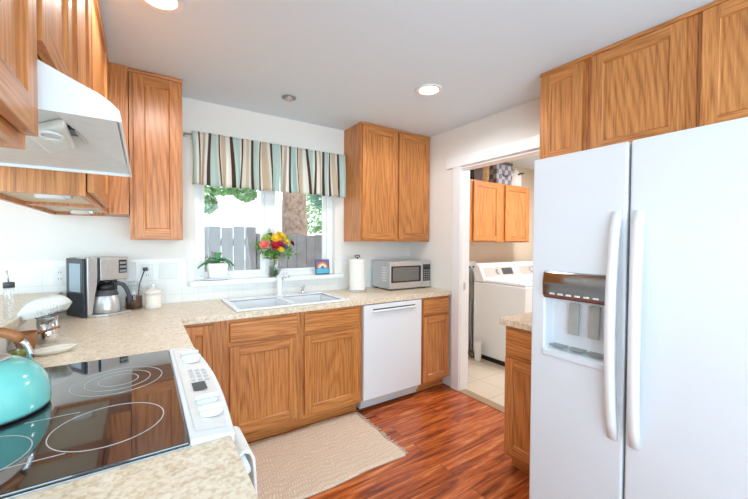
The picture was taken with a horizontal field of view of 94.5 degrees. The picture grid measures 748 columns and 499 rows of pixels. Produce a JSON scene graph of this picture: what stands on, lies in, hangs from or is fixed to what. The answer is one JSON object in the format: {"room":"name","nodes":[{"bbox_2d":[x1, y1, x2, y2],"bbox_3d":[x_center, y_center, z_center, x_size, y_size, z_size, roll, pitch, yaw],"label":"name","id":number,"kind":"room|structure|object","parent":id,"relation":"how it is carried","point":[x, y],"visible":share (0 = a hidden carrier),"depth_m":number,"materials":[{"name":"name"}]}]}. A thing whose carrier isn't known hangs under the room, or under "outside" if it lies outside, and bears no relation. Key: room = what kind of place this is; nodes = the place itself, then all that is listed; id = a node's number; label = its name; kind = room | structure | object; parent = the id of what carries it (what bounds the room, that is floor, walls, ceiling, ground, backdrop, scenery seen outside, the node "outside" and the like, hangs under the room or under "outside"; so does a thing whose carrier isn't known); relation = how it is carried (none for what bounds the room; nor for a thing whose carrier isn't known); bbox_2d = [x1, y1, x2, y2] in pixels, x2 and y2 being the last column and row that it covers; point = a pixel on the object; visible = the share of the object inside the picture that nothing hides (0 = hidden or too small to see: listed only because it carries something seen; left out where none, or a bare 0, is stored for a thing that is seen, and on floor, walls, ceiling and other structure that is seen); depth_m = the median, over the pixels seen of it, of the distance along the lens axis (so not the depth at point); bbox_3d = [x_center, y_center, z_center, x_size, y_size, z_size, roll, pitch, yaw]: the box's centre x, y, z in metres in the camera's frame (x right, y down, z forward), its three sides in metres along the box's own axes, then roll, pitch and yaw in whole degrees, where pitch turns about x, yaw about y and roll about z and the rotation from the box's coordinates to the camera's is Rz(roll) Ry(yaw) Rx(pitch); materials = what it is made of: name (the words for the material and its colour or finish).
{"room":"kitchen","nodes":[
{"label":"kitchen","id":0,"kind":"room"},
{"bbox_2d":[14,330,37,348],"bbox_3d":[-1.432,0.378,1.422,0.074,0.075,0.074,1,1,31],"label":"bowl","id":1,"kind":"object","parent":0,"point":[31,336],"depth_m":1.42,"materials":[{"name":"brown wood"}]},
{"bbox_2d":[0,311,57,352],"bbox_3d":[-1.254,0.839,0.965,0.120,1.003,2.873,-1,1,-34],"label":"wall","id":2,"kind":"structure","parent":0,"point":[30,324],"depth_m":1.50,"materials":[{"name":"white paint"}]},
{"bbox_2d":[0,292,60,339],"bbox_3d":[-1.364,0.318,0.879,0.428,0.040,2.872,-1,1,-34],"label":"bar","id":3,"kind":"object","parent":2,"relation":"on","point":[10,305],"visible":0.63,"depth_m":1.71,"materials":[{"name":"laminate"}]},
{"bbox_2d":[2,270,14,319],"bbox_3d":[-1.488,0.185,1.410,0.035,0.200,0.035,-1,1,-34],"label":"oil bottle","id":4,"kind":"object","parent":3,"relation":"on","point":[8,284],"visible":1,"depth_m":1.40,"materials":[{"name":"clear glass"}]},
{"bbox_2d":[17,295,71,319],"bbox_3d":[-1.458,0.254,1.534,0.186,0.099,0.160,-1,1,-34],"label":"filter","id":5,"kind":"object","parent":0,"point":[41,306],"visible":1,"depth_m":1.49,"materials":[{"name":"paper"}]},
{"bbox_2d":[0,97,533,351],"bbox_3d":[-1.193,0.088,2.786,8.550,2.428,0.132,-1,1,-34],"label":"wall","id":6,"kind":"structure","parent":0,"point":[26,234],"depth_m":2.59,"materials":[{"name":"white paint"}]},
{"bbox_2d":[52,266,65,284],"bbox_3d":[-1.985,0.166,2.184,0.070,0.115,0.008,-1,1,-34],"label":"wall outlet","id":7,"kind":"object","parent":6,"relation":"attached to","point":[58,273],"visible":0.86,"depth_m":2.18,"materials":[{"name":"white plastic"}]},
{"bbox_2d":[56,270,62,274],"bbox_3d":[-1.983,0.146,2.181,0.032,0.028,0.001,-1,1,-34],"label":"socket","id":8,"kind":"object","parent":7,"relation":"attached to","point":[58,272],"depth_m":2.18,"materials":[{"name":"white plastic"}]},
{"bbox_2d":[125,262,135,281],"bbox_3d":[-1.675,0.153,2.377,0.060,0.130,0.030,-1,1,-34],"label":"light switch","id":9,"kind":"object","parent":6,"relation":"attached to","point":[131,265],"visible":0.75,"depth_m":2.37,"materials":[{"name":"white plastic"}]},
{"bbox_2d":[142,264,153,280],"bbox_3d":[-1.598,0.162,2.441,0.070,0.115,0.008,-1,1,-34],"label":"wall outlet","id":10,"kind":"object","parent":6,"relation":"attached to","point":[148,275],"visible":0.91,"depth_m":2.44,"materials":[{"name":"white plastic"}]},
{"bbox_2d":[128,67,182,239],"bbox_3d":[-1.465,-0.590,2.326,0.296,1.053,0.326,-1,1,-34],"label":"upper cabinet","id":11,"kind":"object","parent":6,"relation":"attached to","point":[155,100],"visible":1,"depth_m":2.19,"materials":[{"name":"brown wood"}]},
{"bbox_2d":[160,263,177,278],"bbox_3d":[-1.490,0.154,2.513,0.115,0.115,0.008,-1,1,-34],"label":"light switch","id":12,"kind":"object","parent":6,"relation":"attached to","point":[167,270],"visible":1,"depth_m":2.51,"materials":[{"name":"white plastic"}]},
{"bbox_2d":[0,254,409,311],"bbox_3d":[-1.084,0.226,2.794,3.539,0.325,0.006,-1,1,-34],"label":"backsplash","id":13,"kind":"structure","parent":6,"relation":"attached to","point":[28,276],"depth_m":2.55,"materials":[{"name":"tile"}]},
{"bbox_2d":[194,184,332,279],"bbox_3d":[-0.895,-0.289,2.989,1.182,1.042,0.090,-1,1,-34],"label":"window","id":14,"kind":"structure","parent":6,"relation":"in","point":[267,198],"depth_m":2.96,"materials":[{"name":"white plastic"}]},
{"bbox_2d":[183,132,345,158],"bbox_3d":[-0.837,-0.849,2.897,1.330,0.024,0.062,-1,1,-34],"label":"curtain rod","id":15,"kind":"object","parent":6,"relation":"attached to","point":[185,134],"visible":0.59,"depth_m":2.52,"materials":[{"name":"silver metal"}]},
{"bbox_2d":[191,130,279,191],"bbox_3d":[-1.051,-0.669,2.688,0.646,0.396,0.096,-1,1,-34],"label":"valance","id":16,"kind":"object","parent":15,"relation":"hanging from","point":[218,160],"visible":1,"depth_m":2.66,"materials":[{"name":"fabric"}]},
{"bbox_2d":[277,144,345,197],"bbox_3d":[-0.526,-0.674,3.037,0.650,0.396,0.096,-1,1,-34],"label":"valance","id":17,"kind":"object","parent":15,"relation":"hanging from","point":[304,171],"visible":0.99,"depth_m":3.02,"materials":[{"name":"fabric"}]},
{"bbox_2d":[189,273,343,286],"bbox_3d":[-0.850,0.250,2.949,1.288,0.034,0.107,-1,1,-34],"label":"trim","id":18,"kind":"structure","parent":6,"relation":"attached to","point":[331,275],"depth_m":2.83,"materials":[{"name":"white paint"}]},
{"bbox_2d":[198,252,234,279],"bbox_3d":[-1.222,0.127,2.689,0.267,0.217,0.095,-1,1,-34],"label":"potted plant","id":19,"kind":"object","parent":18,"relation":"on","point":[218,270],"visible":1,"depth_m":2.66,"materials":[{"name":"green plant"}]},
{"bbox_2d":[315,259,329,274],"bbox_3d":[-0.477,0.161,3.190,0.144,0.138,0.025,-1,2,-37],"label":"tile","id":20,"kind":"structure","parent":18,"relation":"on","point":[321,266],"depth_m":3.18,"materials":[{"name":"multicoloured ceramic"}]},
{"bbox_3d":[-0.843,0.148,2.947,0.114,0.168,0.114,-1,1,-34],"label":"glass vase","id":21,"kind":"object","parent":18,"relation":"on","visible":0},
{"bbox_2d":[254,242,277,273],"bbox_3d":[-0.916,0.077,2.907,0.213,0.273,0.098,-1,1,-34],"label":"greenery sprig","id":22,"kind":"object","parent":21,"relation":"in","point":[257,242],"visible":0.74,"depth_m":2.87,"materials":[{"name":"green plant"}]},
{"bbox_2d":[259,239,276,268],"bbox_3d":[-0.862,0.064,2.882,0.174,0.305,0.081,-1,2,-44],"label":"rose","id":23,"kind":"object","parent":21,"relation":"in","point":[263,244],"visible":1,"depth_m":2.84,"materials":[{"name":"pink plant"}]},
{"bbox_2d":[261,248,276,272],"bbox_3d":[-0.879,0.083,2.889,0.093,0.263,0.155,1,1,15],"label":"greenery sprig","id":24,"kind":"object","parent":21,"relation":"in","point":[262,252],"visible":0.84,"depth_m":2.86,"materials":[{"name":"green plant"}]},
{"bbox_2d":[261,233,276,271],"bbox_3d":[-0.871,0.040,2.896,0.138,0.350,0.075,-1,1,-34],"label":"greens","id":25,"kind":"object","parent":21,"relation":"in","point":[267,236],"visible":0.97,"depth_m":2.87,"materials":[{"name":"green plant"}]},
{"bbox_2d":[264,248,277,270],"bbox_3d":[-0.859,0.096,2.879,0.132,0.236,0.096,-1,1,-34],"label":"greenery sprig","id":26,"kind":"object","parent":21,"relation":"in","point":[268,251],"visible":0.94,"depth_m":2.87,"materials":[{"name":"green plant"}]},
{"bbox_2d":[270,241,279,274],"bbox_3d":[-0.838,0.072,2.879,0.078,0.288,0.112,-1,2,-43],"label":"rose","id":27,"kind":"object","parent":21,"relation":"in","point":[274,245],"visible":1,"depth_m":2.86,"materials":[{"name":"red plant"}]},
{"bbox_2d":[271,233,281,251],"bbox_3d":[-0.824,0.038,2.907,0.099,0.354,0.078,0,1,-3],"label":"daisy","id":28,"kind":"object","parent":21,"relation":"in","point":[274,237],"visible":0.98,"depth_m":2.90,"materials":[{"name":"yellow plant"}]},
{"bbox_2d":[272,240,283,273],"bbox_3d":[-0.818,0.068,2.903,0.126,0.294,0.056,1,1,22],"label":"rose","id":29,"kind":"object","parent":21,"relation":"in","point":[281,243],"visible":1,"depth_m":2.88,"materials":[{"name":"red plant"}]},
{"bbox_2d":[272,246,284,274],"bbox_3d":[-0.808,0.088,2.901,0.112,0.256,0.065,0,1,8],"label":"daisy","id":30,"kind":"object","parent":21,"relation":"in","point":[281,249],"visible":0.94,"depth_m":2.90,"materials":[{"name":"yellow plant"}]},
{"bbox_2d":[273,231,285,274],"bbox_3d":[-0.794,0.024,2.957,0.089,0.381,0.124,1,1,26],"label":"daisy","id":31,"kind":"object","parent":21,"relation":"in","point":[280,233],"visible":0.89,"depth_m":2.94,"materials":[{"name":"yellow plant"}]},
{"bbox_2d":[271,237,290,272],"bbox_3d":[-0.786,0.050,2.941,0.171,0.330,0.086,-1,1,-34],"label":"daisy","id":32,"kind":"object","parent":21,"relation":"in","point":[286,241],"visible":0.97,"depth_m":2.95,"materials":[{"name":"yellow plant"}]},
{"bbox_2d":[275,249,290,262],"bbox_3d":[-0.773,0.097,2.939,0.150,0.233,0.129,-1,1,-34],"label":"greenery sprig","id":33,"kind":"object","parent":21,"relation":"in","point":[287,253],"visible":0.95,"depth_m":2.94,"materials":[{"name":"green plant"}]},
{"bbox_2d":[280,245,298,257],"bbox_3d":[-0.761,0.073,2.979,0.221,0.280,0.100,-1,1,-34],"label":"greenery sprig","id":34,"kind":"object","parent":21,"relation":"in","point":[289,248],"visible":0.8,"depth_m":2.99,"materials":[{"name":"green plant"}]},
{"bbox_2d":[344,121,430,241],"bbox_3d":[0.142,-0.605,3.396,0.824,1.053,0.326,-1,1,-34],"label":"upper cabinet","id":35,"kind":"object","parent":6,"relation":"attached to","point":[388,169],"visible":1,"depth_m":3.22,"materials":[{"name":"brown wood"}]},
{"bbox_2d":[469,268,473,351],"bbox_3d":[1.198,0.737,4.255,0.072,1.034,0.067,-1,1,-34],"label":"hose","id":36,"kind":"object","parent":6,"relation":"attached to","point":[470,269],"visible":0.9,"depth_m":4.24,"materials":[{"name":"grey plastic"}]},
{"bbox_2d":[469,261,475,271],"bbox_3d":[1.193,0.213,4.265,0.180,0.140,0.054,-1,1,-34],"label":"outlet box","id":37,"kind":"object","parent":6,"relation":"attached to","point":[471,263],"visible":0.48,"depth_m":4.27,"materials":[{"name":"white plastic"}]},
{"bbox_2d":[469,179,500,241],"bbox_3d":[1.210,-0.439,4.104,0.582,0.701,0.312,-1,1,-34],"label":"upper cabinet","id":38,"kind":"object","parent":6,"relation":"attached to","point":[485,197],"visible":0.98,"depth_m":3.97,"materials":[{"name":"brown wood"}]},
{"bbox_2d":[470,168,481,180],"bbox_3d":[1.124,-0.914,4.029,0.148,0.250,0.238,-1,1,-34],"label":"storage box","id":39,"kind":"object","parent":38,"relation":"on","point":[476,174],"visible":0.12,"depth_m":3.93,"materials":[{"name":"grey"}]},
{"bbox_2d":[482,166,489,181],"bbox_3d":[1.292,-0.927,4.146,0.184,0.271,0.184,-1,1,-34],"label":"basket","id":40,"kind":"object","parent":38,"relation":"on","point":[485,170],"visible":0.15,"depth_m":4.07,"materials":[{"name":"wicker"}]},
{"bbox_2d":[501,184,529,241],"bbox_3d":[1.695,-0.443,4.427,0.580,0.701,0.312,-1,1,-34],"label":"upper cabinet","id":41,"kind":"object","parent":6,"relation":"attached to","point":[515,200],"visible":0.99,"depth_m":4.28,"materials":[{"name":"brown wood"}]},
{"bbox_2d":[488,162,512,184],"bbox_3d":[1.528,-0.929,4.298,0.318,0.272,0.278,-1,1,-34],"label":"storage bin","id":42,"kind":"object","parent":41,"relation":"on","point":[501,173],"visible":0.59,"depth_m":4.18,"materials":[{"name":"fabric"}]},
{"bbox_2d":[512,169,523,186],"bbox_3d":[1.841,-0.921,4.495,0.170,0.250,0.198,-1,1,-34],"label":"jug","id":43,"kind":"object","parent":41,"relation":"on","point":[517,176],"visible":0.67,"depth_m":4.43,"materials":[{"name":"white plastic"}]},
{"bbox_2d":[268,351,529,498],"bbox_3d":[0.293,1.407,0.572,8.750,0.101,5.520,-1,1,-34],"label":"floor","id":44,"kind":"structure","parent":0,"point":[453,440],"depth_m":2.30,"materials":[{"name":"brown wood"}]},
{"bbox_2d":[0,347,250,498],"bbox_3d":[-0.787,0.860,0.996,0.648,0.926,0.786,-1,1,-34],"label":"range","id":45,"kind":"object","parent":44,"relation":"on","point":[102,415],"visible":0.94,"depth_m":0.86,"materials":[{"name":"white ceramic"}]},
{"bbox_2d":[0,327,51,425],"bbox_3d":[-0.989,0.309,0.881,0.244,0.222,0.244,0,1,-10],"label":"kettle","id":46,"kind":"object","parent":45,"relation":"on","point":[25,385],"visible":1,"depth_m":0.88,"materials":[{"name":"teal metal"}]},
{"bbox_2d":[233,426,256,492],"bbox_3d":[-0.355,0.695,0.934,0.072,0.384,0.143,-1,1,-34],"label":"handle","id":47,"kind":"object","parent":45,"relation":"hanging from","point":[240,442],"visible":0.4,"depth_m":0.89,"materials":[{"name":"white plastic"}]},
{"bbox_2d":[184,321,225,399],"bbox_3d":[-1.206,0.874,2.352,0.267,0.873,0.631,-1,1,-34],"label":"base cabinet","id":48,"kind":"object","parent":44,"relation":"on","point":[209,339],"visible":0.35,"depth_m":2.13,"materials":[{"name":"brown wood"}]},
{"bbox_2d":[226,305,361,442],"bbox_3d":[-0.678,0.869,2.704,1.000,0.873,0.631,-1,1,-34],"label":"base cabinet","id":49,"kind":"object","parent":44,"relation":"on","point":[290,371],"visible":0.91,"depth_m":2.40,"materials":[{"name":"brown wood"}]},
{"bbox_2d":[248,412,408,498],"bbox_3d":[-0.374,1.310,2.228,1.041,0.013,0.684,-1,1,-34],"label":"rug","id":50,"kind":"object","parent":44,"relation":"on","point":[313,459],"visible":0.85,"depth_m":2.19,"materials":[{"name":"beige fabric"}]},
{"bbox_2d":[356,299,420,409],"bbox_3d":[-0.001,0.866,3.144,0.600,0.870,0.649,-1,1,-34],"label":"dishwasher","id":51,"kind":"object","parent":44,"relation":"on","point":[391,331],"visible":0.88,"depth_m":2.87,"materials":[{"name":"white metal"}]},
{"bbox_2d":[416,295,448,391],"bbox_3d":[0.396,0.859,3.418,0.352,0.873,0.631,-1,1,-34],"label":"base cabinet","id":52,"kind":"object","parent":44,"relation":"on","point":[434,310],"visible":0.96,"depth_m":3.16,"materials":[{"name":"brown wood"}]},
{"bbox_2d":[474,340,481,360],"bbox_3d":[1.204,1.174,4.009,0.088,0.225,0.088,-1,1,-34],"label":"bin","id":53,"kind":"object","parent":44,"relation":"on","point":[477,343],"visible":1,"depth_m":3.98,"materials":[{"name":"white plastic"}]},
{"bbox_2d":[473,262,532,365],"bbox_3d":[1.671,0.729,4.074,0.685,1.118,0.680,-1,1,-34],"label":"washer","id":54,"kind":"object","parent":44,"relation":"on","point":[499,292],"visible":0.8,"depth_m":3.95,"materials":[{"name":"white metal"}]},
{"bbox_2d":[504,326,531,474],"bbox_3d":[1.109,0.891,2.111,0.611,0.873,0.305,-1,1,-34],"label":"base cabinet","id":55,"kind":"object","parent":44,"relation":"on","point":[517,404],"visible":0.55,"depth_m":1.99,"materials":[{"name":"brown wood"}]},
{"bbox_2d":[499,312,531,331],"bbox_3d":[1.104,0.434,2.113,0.604,0.038,0.350,-1,1,-34],"label":"countertop","id":56,"kind":"structure","parent":55,"relation":"on","point":[523,321],"depth_m":2.04,"materials":[{"name":"stone"}]},
{"bbox_2d":[511,261,532,277],"bbox_3d":[2.253,0.724,4.461,0.685,1.118,0.680,-1,1,-34],"label":"dryer","id":57,"kind":"object","parent":44,"relation":"on","point":[523,268],"visible":0.16,"depth_m":4.54,"materials":[{"name":"white metal"}]},
{"bbox_2d":[529,117,747,498],"bbox_3d":[1.340,0.454,1.501,0.933,1.737,0.906,-1,1,-34],"label":"refrigerator","id":58,"kind":"object","parent":44,"relation":"on","point":[639,348],"visible":1,"depth_m":1.26,"materials":[{"name":"white metal"}]},
{"bbox_3d":[-0.383,0.922,0.320,0.611,0.873,0.790,-1,1,-34],"label":"base cabinet","id":59,"kind":"object","parent":44,"relation":"on","visible":0},
{"bbox_2d":[12,436,258,498],"bbox_3d":[-0.370,0.465,0.303,0.621,0.038,0.807,-1,1,-34],"label":"countertop","id":60,"kind":"structure","parent":59,"relation":"on","point":[215,469],"depth_m":0.66,"materials":[{"name":"laminate"}]},
{"bbox_3d":[-1.224,0.890,1.583,0.611,0.873,0.655,-1,1,-34],"label":"base cabinet","id":61,"kind":"object","parent":44,"relation":"on","visible":0},
{"bbox_2d":[15,287,451,367],"bbox_3d":[-0.451,0.418,2.451,2.868,0.038,1.273,-1,1,-34],"label":"countertop","id":62,"kind":"structure","parent":61,"relation":"on","point":[137,331],"depth_m":1.90,"materials":[{"name":"stone"}]},
{"bbox_2d":[6,347,25,356],"bbox_3d":[-1.377,0.379,1.333,0.056,0.078,0.056,-1,1,-34],"label":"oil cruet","id":63,"kind":"object","parent":62,"relation":"on","point":[20,351],"visible":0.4,"depth_m":1.33,"materials":[{"name":"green glass"}]},
{"bbox_2d":[14,326,60,348],"bbox_3d":[-1.413,0.375,1.454,0.074,0.079,0.150,1,1,31],"label":"wooden scoop","id":64,"kind":"object","parent":62,"relation":"on","point":[31,336],"visible":0.5,"depth_m":1.42,"materials":[{"name":"brown wood"}]},
{"bbox_2d":[35,315,58,343],"bbox_3d":[-1.454,0.355,1.539,0.078,0.115,0.078,-1,1,-34],"label":"holder","id":65,"kind":"object","parent":62,"relation":"on","point":[45,322],"visible":0.94,"depth_m":1.51,"materials":[{"name":"silver metal"}]},
{"bbox_2d":[33,343,76,355],"bbox_3d":[-1.288,0.405,1.393,0.077,0.023,0.140,1,2,36],"label":"spoon rest","id":66,"kind":"object","parent":62,"relation":"on","point":[60,348],"visible":0.94,"depth_m":1.39,"materials":[{"name":"beige ceramic"}]},
{"bbox_2d":[66,256,131,317],"bbox_3d":[-1.691,0.222,2.144,0.250,0.352,0.252,1,1,25],"label":"coffee maker","id":67,"kind":"object","parent":62,"relation":"on","point":[91,282],"visible":1,"depth_m":2.06,"materials":[{"name":"silver metal"}]},
{"bbox_2d":[99,280,112,282],"bbox_3d":[-1.650,0.195,2.128,0.067,0.014,0.068,1,1,25],"label":"basket","id":68,"kind":"object","parent":67,"relation":"on","point":[100,281],"depth_m":2.10,"materials":[{"name":"black plastic"}]},
{"bbox_2d":[124,282,142,309],"bbox_3d":[-1.595,0.305,2.297,0.104,0.181,0.104,-1,1,-34],"label":"jar","id":69,"kind":"object","parent":62,"relation":"on","point":[136,302],"visible":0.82,"depth_m":2.27,"materials":[{"name":"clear glass"}]},
{"bbox_2d":[138,267,147,294],"bbox_3d":[-1.635,0.260,2.379,0.134,0.266,0.058,-1,1,-34],"label":"plug","id":70,"kind":"object","parent":62,"relation":"on","point":[144,268],"visible":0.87,"depth_m":2.38,"materials":[{"name":"black plastic"}]},
{"bbox_2d":[144,284,162,308],"bbox_3d":[-1.493,0.315,2.341,0.108,0.160,0.108,-1,1,-34],"label":"ceramic canister","id":71,"kind":"object","parent":62,"relation":"on","point":[153,296],"visible":1,"depth_m":2.30,"materials":[{"name":"white ceramic"}]},
{"bbox_2d":[276,269,288,294],"bbox_3d":[-0.756,0.266,2.848,0.105,0.219,0.113,0,1,-6],"label":"faucet","id":72,"kind":"object","parent":62,"relation":"on","point":[279,277],"visible":1,"depth_m":2.83,"materials":[{"name":"white metal"}]},
{"bbox_2d":[221,291,349,311],"bbox_3d":[-0.677,0.481,2.654,0.833,0.203,0.524,-1,1,-34],"label":"sink","id":73,"kind":"object","parent":62,"relation":"in","point":[275,301],"visible":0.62,"depth_m":2.70,"materials":[{"name":"white ceramic"}]},
{"bbox_2d":[300,285,304,292],"bbox_3d":[-0.610,0.337,2.960,0.044,0.073,0.044,-1,1,-34],"label":"sprayer","id":74,"kind":"object","parent":73,"relation":"on","point":[302,286],"visible":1,"depth_m":2.95,"materials":[{"name":"silver metal"}]},
{"bbox_2d":[348,255,365,291],"bbox_3d":[-0.154,0.216,3.194,0.172,0.336,0.172,-1,1,-34],"label":"paper towel holder","id":75,"kind":"object","parent":62,"relation":"on","point":[349,290],"visible":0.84,"depth_m":3.13,"materials":[{"name":"silver metal"}]},
{"bbox_2d":[349,259,364,289],"bbox_3d":[-0.154,0.227,3.194,0.144,0.280,0.144,-1,1,-34],"label":"paper towel roll","id":76,"kind":"object","parent":75,"relation":"on","point":[357,266],"visible":0.99,"depth_m":3.13,"materials":[{"name":"white paper"}]},
{"bbox_2d":[372,259,430,289],"bbox_3d":[0.276,0.244,3.473,0.501,0.272,0.314,0,1,-32],"label":"microwave","id":77,"kind":"object","parent":62,"relation":"on","point":[398,273],"visible":1,"depth_m":3.34,"materials":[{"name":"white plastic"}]},
{"bbox_2d":[99,0,715,169],"bbox_3d":[0.300,-1.145,0.525,8.750,0.150,5.540,-1,1,-34],"label":"ceiling","id":78,"kind":"structure","parent":0,"point":[345,63],"depth_m":1.90,"materials":[{"name":"white paint"}]},
{"bbox_2d":[0,0,37,149],"bbox_3d":[-0.534,-0.618,0.224,0.325,0.897,0.750,-1,1,-34],"label":"upper cabinet","id":79,"kind":"object","parent":78,"relation":"hanging from","point":[18,18],"visible":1,"depth_m":0.54,"materials":[{"name":"brown wood"}]},
{"bbox_2d":[36,0,91,89],"bbox_3d":[-0.953,-0.725,0.852,0.325,0.715,0.774,-1,1,-34],"label":"upper cabinet","id":80,"kind":"object","parent":78,"relation":"hanging from","point":[63,26],"visible":0.32,"depth_m":0.86,"materials":[{"name":"brown wood"}]},
{"bbox_2d":[0,59,131,176],"bbox_3d":[-0.910,-0.304,0.900,0.442,0.112,0.748,-1,1,-34],"label":"range hood","id":81,"kind":"object","parent":80,"relation":"attached to","point":[80,130],"visible":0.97,"depth_m":0.78,"materials":[{"name":"white metal"}]},
{"bbox_2d":[29,119,74,152],"bbox_3d":[-0.756,-0.262,0.810,0.077,0.025,0.312,-1,2,-36],"label":"lamp","id":82,"kind":"object","parent":81,"relation":"attached to","point":[54,135],"depth_m":0.76,"materials":[{"name":"white plastic"}]},
{"bbox_2d":[67,125,77,136],"bbox_3d":[-0.685,-0.269,0.786,0.014,0.010,0.060,-1,1,-34],"label":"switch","id":83,"kind":"object","parent":81,"relation":"attached to","point":[72,131],"depth_m":0.77,"materials":[{"name":"black plastic"}]},
{"bbox_2d":[0,0,129,216],"bbox_3d":[-1.491,-0.656,1.732,0.404,0.897,1.292,-1,1,-34],"label":"upper cabinet","id":84,"kind":"object","parent":78,"relation":"hanging from","point":[105,195],"visible":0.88,"depth_m":1.58,"materials":[{"name":"brown wood"}]},
{"bbox_2d":[34,194,72,199],"bbox_3d":[-1.227,-0.205,1.322,0.111,0.024,0.068,-1,1,-34],"label":"light","id":85,"kind":"object","parent":84,"relation":"attached to","point":[40,196],"visible":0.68,"depth_m":1.31,"materials":[{"name":"white plastic"}]},
{"bbox_2d":[70,210,93,214],"bbox_3d":[-1.753,-0.224,2.077,0.111,0.024,0.068,-1,1,-34],"label":"light","id":86,"kind":"object","parent":84,"relation":"attached to","point":[84,212],"visible":0.98,"depth_m":2.05,"materials":[{"name":"white plastic"}]},
{"bbox_2d":[140,0,183,12],"bbox_3d":[-0.933,-1.093,1.507,0.184,0.008,0.184,-1,1,-34],"label":"recessed light","id":87,"kind":"object","parent":78,"relation":"in","point":[169,6],"visible":1,"depth_m":1.55,"materials":[{"name":"white plastic"}]},
{"bbox_2d":[282,94,295,101],"bbox_3d":[-0.625,-1.102,2.539,0.104,0.030,0.104,-1,1,-34],"label":"recessed light","id":88,"kind":"object","parent":78,"relation":"in","point":[288,98],"visible":1,"depth_m":2.52,"materials":[{"name":"grey plastic"}]},
{"bbox_2d":[415,84,441,95],"bbox_3d":[0.380,-1.105,2.398,0.184,0.008,0.184,-1,1,-34],"label":"recessed light","id":89,"kind":"object","parent":78,"relation":"in","point":[428,89],"visible":1,"depth_m":2.39,"materials":[{"name":"white glass"}]},
{"bbox_2d":[410,98,539,386],"bbox_3d":[1.903,0.130,1.600,0.110,2.428,5.300,-1,1,-34],"label":"wall","id":90,"kind":"structure","parent":0,"point":[522,121],"depth_m":3.28,"materials":[{"name":"white paint"}]},
{"bbox_2d":[446,134,539,390],"bbox_3d":[1.046,0.234,2.864,0.135,2.155,1.130,-1,1,-34],"label":"door frame","id":91,"kind":"structure","parent":90,"relation":"in","point":[527,147],"depth_m":3.18,"materials":[{"name":"white wood"}]},
{"bbox_2d":[539,55,588,159],"bbox_3d":[1.254,-0.810,2.149,0.345,0.577,0.286,-1,1,-34],"label":"upper cabinet","id":92,"kind":"object","parent":90,"relation":"attached to","point":[564,88],"visible":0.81,"depth_m":2.04,"materials":[{"name":"brown wood"}]},
{"bbox_2d":[587,8,698,149],"bbox_3d":[1.460,-0.803,1.840,0.345,0.577,0.470,-1,1,-34],"label":"upper cabinet","id":93,"kind":"object","parent":90,"relation":"attached to","point":[644,84],"visible":0.77,"depth_m":1.71,"materials":[{"name":"brown wood"}]},
{"bbox_2d":[697,0,747,126],"bbox_3d":[1.728,-0.793,1.438,0.345,0.577,0.508,-1,1,-34],"label":"upper cabinet","id":94,"kind":"object","parent":90,"relation":"attached to","point":[722,95],"visible":0.81,"depth_m":1.48,"materials":[{"name":"brown wood"}]},
{"bbox_2d":[459,389,503,412],"bbox_3d":[1.034,1.309,2.868,0.090,0.006,0.786,-1,1,-34],"label":"trim","id":95,"kind":"structure","parent":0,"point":[473,395],"depth_m":2.98,"materials":[{"name":"beige wood"}]},
{"label":"outside","id":96,"kind":"structure","parent":0,"visible":0},
{"bbox_3d":[-6.808,1.217,14.711,22.000,0.100,25.870,-1,1,-34],"label":"ground","id":97,"kind":"structure","parent":96,"visible":0},
{"bbox_2d":[205,226,255,271],"bbox_3d":[-2.699,0.552,4.224,2.440,1.722,0.150,-1,1,-34],"label":"fence","id":98,"kind":"object","parent":97,"relation":"on","point":[218,239],"visible":0.09,"depth_m":4.67,"materials":[{"name":"grey wood"}]},
{"bbox_2d":[204,185,257,214],"bbox_3d":[-3.182,-0.655,6.898,1.710,4.021,0.939,-1,1,-34],"label":"tree","id":99,"kind":"object","parent":97,"relation":"on","point":[210,201],"visible":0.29,"depth_m":6.86,"materials":[{"name":"green plant"}]},
{"bbox_2d":[256,233,321,269],"bbox_3d":[-0.221,0.571,5.934,3.560,1.637,0.150,-1,1,-34],"label":"fence","id":100,"kind":"object","parent":97,"relation":"on","point":[309,248],"visible":0.04,"depth_m":5.24,"materials":[{"name":"grey wood"}]},
{"bbox_2d":[282,192,321,234],"bbox_3d":[-1.379,-1.153,6.890,2.078,5.048,1.608,-1,1,-34],"label":"tree","id":101,"kind":"object","parent":97,"relation":"on","point":[294,216],"visible":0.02,"depth_m":6.46,"materials":[{"name":"brown plant"}]},
{"bbox_2d":[306,194,321,233],"bbox_3d":[-1.115,-0.728,10.675,2.848,4.026,1.623,-1,1,-34],"label":"tree","id":102,"kind":"object","parent":97,"relation":"on","point":[316,228],"visible":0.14,"depth_m":10.07,"materials":[{"name":"green plant"}]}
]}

